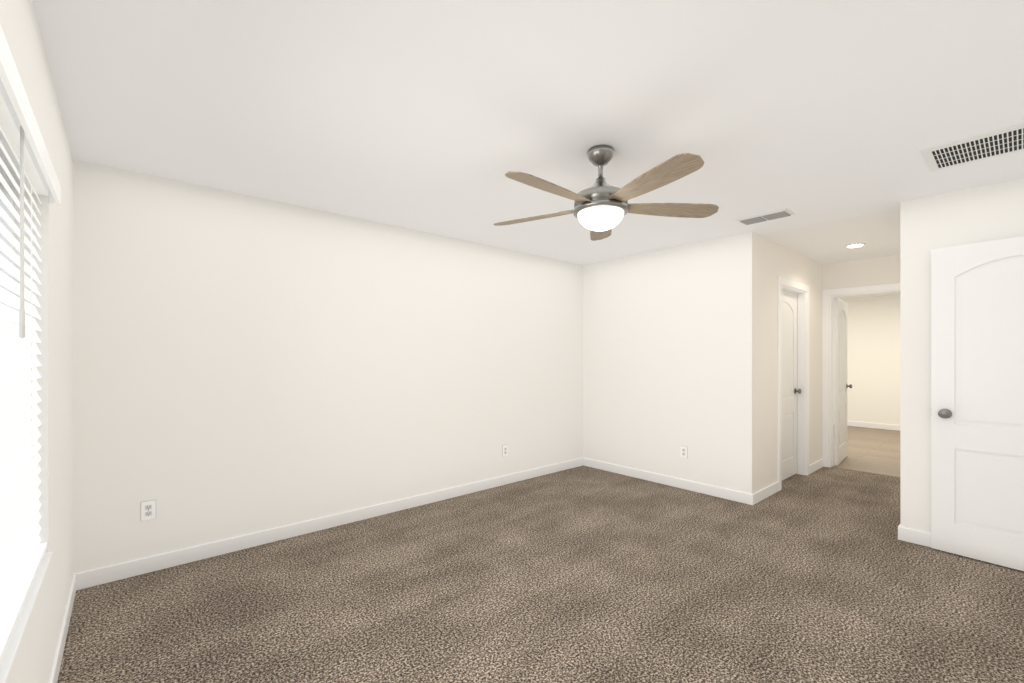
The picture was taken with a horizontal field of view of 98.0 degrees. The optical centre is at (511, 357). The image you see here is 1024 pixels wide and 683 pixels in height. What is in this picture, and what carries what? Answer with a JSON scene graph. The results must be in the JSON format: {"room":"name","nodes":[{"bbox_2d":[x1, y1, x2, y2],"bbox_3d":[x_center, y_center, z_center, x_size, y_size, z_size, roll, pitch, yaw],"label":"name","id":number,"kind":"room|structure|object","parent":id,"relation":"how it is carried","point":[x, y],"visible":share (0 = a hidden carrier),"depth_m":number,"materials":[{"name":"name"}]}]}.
{"room":"empty bedroom","nodes":[
{"label":"empty bedroom","id":0,"kind":"room"},
{"bbox_2d":[0,0,72,682],"bbox_3d":[-1.252,0.101,0.985,0.160,2.440,4.170,0,0,-41],"label":"wall","id":1,"kind":"structure","parent":0,"point":[33,660],"depth_m":1.74,"materials":[{"name":"white paint"}]},
{"bbox_2d":[0,155,52,682],"bbox_3d":[-1.207,0.049,0.958,0.152,1.405,1.830,0,0,-41],"label":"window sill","id":2,"kind":"structure","parent":1,"relation":"in","point":[12,648],"depth_m":1.42,"materials":[{"name":"white"}]},
{"bbox_2d":[0,24,60,664],"bbox_3d":[-1.167,0.030,0.993,0.086,1.377,1.870,0,0,-41],"label":"window blinds","id":3,"kind":"object","parent":2,"relation":"attached to","point":[23,549],"visible":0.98,"depth_m":1.29,"materials":[{"name":"white plastic"}]},
{"bbox_2d":[48,573,79,682],"bbox_3d":[-1.185,1.274,1.043,0.016,0.095,3.870,0,0,-41],"label":"baseboard","id":4,"kind":"structure","parent":1,"relation":"attached to","point":[75,583],"depth_m":2.02,"materials":[{"name":"white wood"}]},
{"bbox_2d":[73,159,582,573],"bbox_3d":[1.555,0.101,6.120,10.820,2.440,0.120,0,0,-41],"label":"wall","id":5,"kind":"structure","parent":0,"point":[244,364],"depth_m":3.23,"materials":[{"name":"white paint"}]},
{"bbox_2d":[141,500,155,520],"bbox_3d":[-2.232,0.941,2.732,0.073,0.118,0.008,0,0,-41],"label":"electrical outlet","id":6,"kind":"object","parent":5,"relation":"attached to","point":[148,510],"visible":1,"depth_m":2.73,"materials":[{"name":"grey plastic"}]},
{"bbox_2d":[80,458,583,588],"bbox_3d":[-0.801,1.274,3.975,4.450,0.095,0.016,0,0,-41],"label":"baseboard","id":7,"kind":"structure","parent":5,"relation":"attached to","point":[100,576],"depth_m":3.24,"materials":[{"name":"white wood"}]},
{"bbox_2d":[502,445,507,456],"bbox_3d":[-0.068,0.971,4.619,0.073,0.118,0.008,0,0,-41],"label":"electrical outlet","id":8,"kind":"object","parent":5,"relation":"attached to","point":[504,450],"visible":1,"depth_m":4.61,"materials":[{"name":"grey plastic"}]},
{"bbox_2d":[32,0,1023,298],"bbox_3d":[2.826,-1.169,4.541,10.980,0.100,4.170,0,0,-41],"label":"ceiling","id":9,"kind":"structure","parent":0,"point":[436,116],"depth_m":1.97,"materials":[{"name":"white paint"}]},
{"bbox_2d":[493,144,718,240],"bbox_3d":[0.442,-0.903,2.369,1.236,0.432,1.278,0,0,-41],"label":"ceiling fan","id":10,"kind":"object","parent":9,"relation":"hanging from","point":[602,208],"visible":1,"depth_m":2.30,"materials":[{"name":"brown wood"}]},
{"bbox_2d":[735,209,794,224],"bbox_3d":[2.016,-1.110,3.552,0.190,0.015,0.375,0,0,-41],"label":"ceiling vent","id":11,"kind":"object","parent":9,"relation":"in","point":[782,213],"visible":1,"depth_m":3.52,"materials":[{"name":"white metal"}]},
{"bbox_2d":[844,243,865,247],"bbox_3d":[3.425,-1.113,4.447,0.176,0.011,0.176,0,0,-41],"label":"recessed light","id":12,"kind":"object","parent":9,"relation":"in","point":[855,245],"visible":1,"depth_m":4.42,"materials":[{"name":"white"}]},
{"bbox_2d":[920,123,1023,171],"bbox_3d":[2.578,-1.114,2.291,0.410,0.009,0.665,0,0,-41],"label":"ceiling vent","id":13,"kind":"object","parent":9,"relation":"in","point":[1000,142],"visible":1,"depth_m":2.38,"materials":[{"name":"white metal"}]},
{"bbox_2d":[57,465,1023,682],"bbox_3d":[1.254,1.371,3.170,6.810,0.100,4.170,0,0,-41],"label":"floor","id":14,"kind":"structure","parent":0,"point":[583,574],"depth_m":2.42,"materials":[{"name":"brown carpet"}]},
{"bbox_2d":[757,235,822,491],"bbox_3d":[3.003,0.101,4.809,2.140,2.440,0.120,0,0,-41],"label":"wall","id":15,"kind":"structure","parent":0,"point":[775,260],"depth_m":4.34,"materials":[{"name":"white paint"}]},
{"bbox_2d":[756,481,778,502],"bbox_3d":[2.395,1.274,4.190,0.610,0.095,0.013,0,0,-41],"label":"baseboard","id":16,"kind":"structure","parent":15,"relation":"attached to","point":[773,488],"depth_m":4.19,"materials":[{"name":"white wood"}]},
{"bbox_2d":[782,290,801,480],"bbox_3d":[2.930,0.299,4.765,0.776,2.020,0.108,0,0,-41],"label":"closet door","id":17,"kind":"structure","parent":15,"relation":"in","point":[789,384],"depth_m":4.86,"materials":[{"name":"white paint"}]},
{"bbox_2d":[778,276,808,490],"bbox_3d":[2.944,0.261,4.747,0.950,2.120,0.138,0,0,-41],"label":"trim","id":18,"kind":"structure","parent":15,"relation":"attached to","point":[802,379],"depth_m":4.97,"materials":[{"name":"white wood"}]},
{"bbox_2d":[809,459,822,473],"bbox_3d":[3.552,1.274,5.199,0.560,0.095,0.013,0,0,-41],"label":"baseboard","id":19,"kind":"structure","parent":15,"relation":"attached to","point":[817,465],"depth_m":5.16,"materials":[{"name":"white wood"}]},
{"bbox_2d":[583,178,1023,532],"bbox_3d":[2.208,0.101,4.002,0.120,2.440,3.930,0,0,-41],"label":"wall","id":20,"kind":"structure","parent":0,"point":[669,352],"depth_m":4.27,"materials":[{"name":"white paint"}]},
{"bbox_2d":[584,458,755,504],"bbox_3d":[1.518,1.274,4.692,0.019,0.095,1.923,0,0,-41],"label":"baseboard","id":21,"kind":"structure","parent":20,"relation":"attached to","point":[733,495],"depth_m":4.51,"materials":[{"name":"white wood"}]},
{"bbox_2d":[680,446,687,457],"bbox_3d":[1.722,0.951,4.461,0.008,0.118,0.073,0,0,-41],"label":"electrical outlet","id":22,"kind":"object","parent":20,"relation":"attached to","point":[683,451],"visible":1,"depth_m":4.45,"materials":[{"name":"grey plastic"}]},
{"bbox_2d":[900,527,930,546],"bbox_3d":[3.124,1.274,2.850,0.019,0.095,0.930,0,0,-41],"label":"baseboard","id":23,"kind":"structure","parent":20,"relation":"attached to","point":[906,534],"depth_m":3.15,"materials":[{"name":"white wood"}]},
{"bbox_2d":[931,236,1023,570],"bbox_3d":[3.132,0.284,2.747,0.108,2.050,0.802,0,0,-41],"label":"bedroom door","id":24,"kind":"structure","parent":20,"relation":"in","point":[977,401],"depth_m":2.87,"materials":[{"name":"white paint"}]},
{"bbox_2d":[823,254,899,295],"bbox_3d":[4.136,0.101,5.046,0.120,2.440,1.010,0,0,-41],"label":"wall","id":25,"kind":"structure","parent":0,"point":[869,271],"depth_m":5.10,"materials":[{"name":"white paint"}]},
{"bbox_2d":[834,298,851,465],"bbox_3d":[4.194,0.298,5.678,0.776,2.030,0.110,0,0,-41],"label":"hall door","id":26,"kind":"structure","parent":25,"relation":"in","point":[841,385],"depth_m":5.54,"materials":[{"name":"white paint"}]},
{"bbox_2d":[822,283,899,466],"bbox_3d":[4.116,0.256,5.069,0.152,2.130,0.950,0,0,-41],"label":"door frame","id":27,"kind":"structure","parent":25,"relation":"attached to","point":[828,380],"depth_m":5.34,"materials":[{"name":"white wood"}]},
{"bbox_2d":[833,426,899,476],"bbox_3d":[5.392,1.373,6.779,4.170,0.096,4.170,0,0,-41],"label":"floor","id":28,"kind":"structure","parent":0,"point":[873,450],"depth_m":6.25,"materials":[{"name":"brown wood"}]},
{"bbox_2d":[841,295,899,424],"bbox_3d":[6.918,0.101,8.110,0.120,2.440,3.930,0,0,-41],"label":"wall","id":29,"kind":"structure","parent":0,"point":[873,354],"depth_m":8.26,"materials":[{"name":"white paint"}]},
{"bbox_2d":[847,421,899,430],"bbox_3d":[6.867,1.274,8.065,0.016,0.095,3.810,0,0,-41],"label":"baseboard","id":30,"kind":"structure","parent":29,"relation":"attached to","point":[850,423],"depth_m":8.25,"materials":[{"name":"white wood"}]}
]}

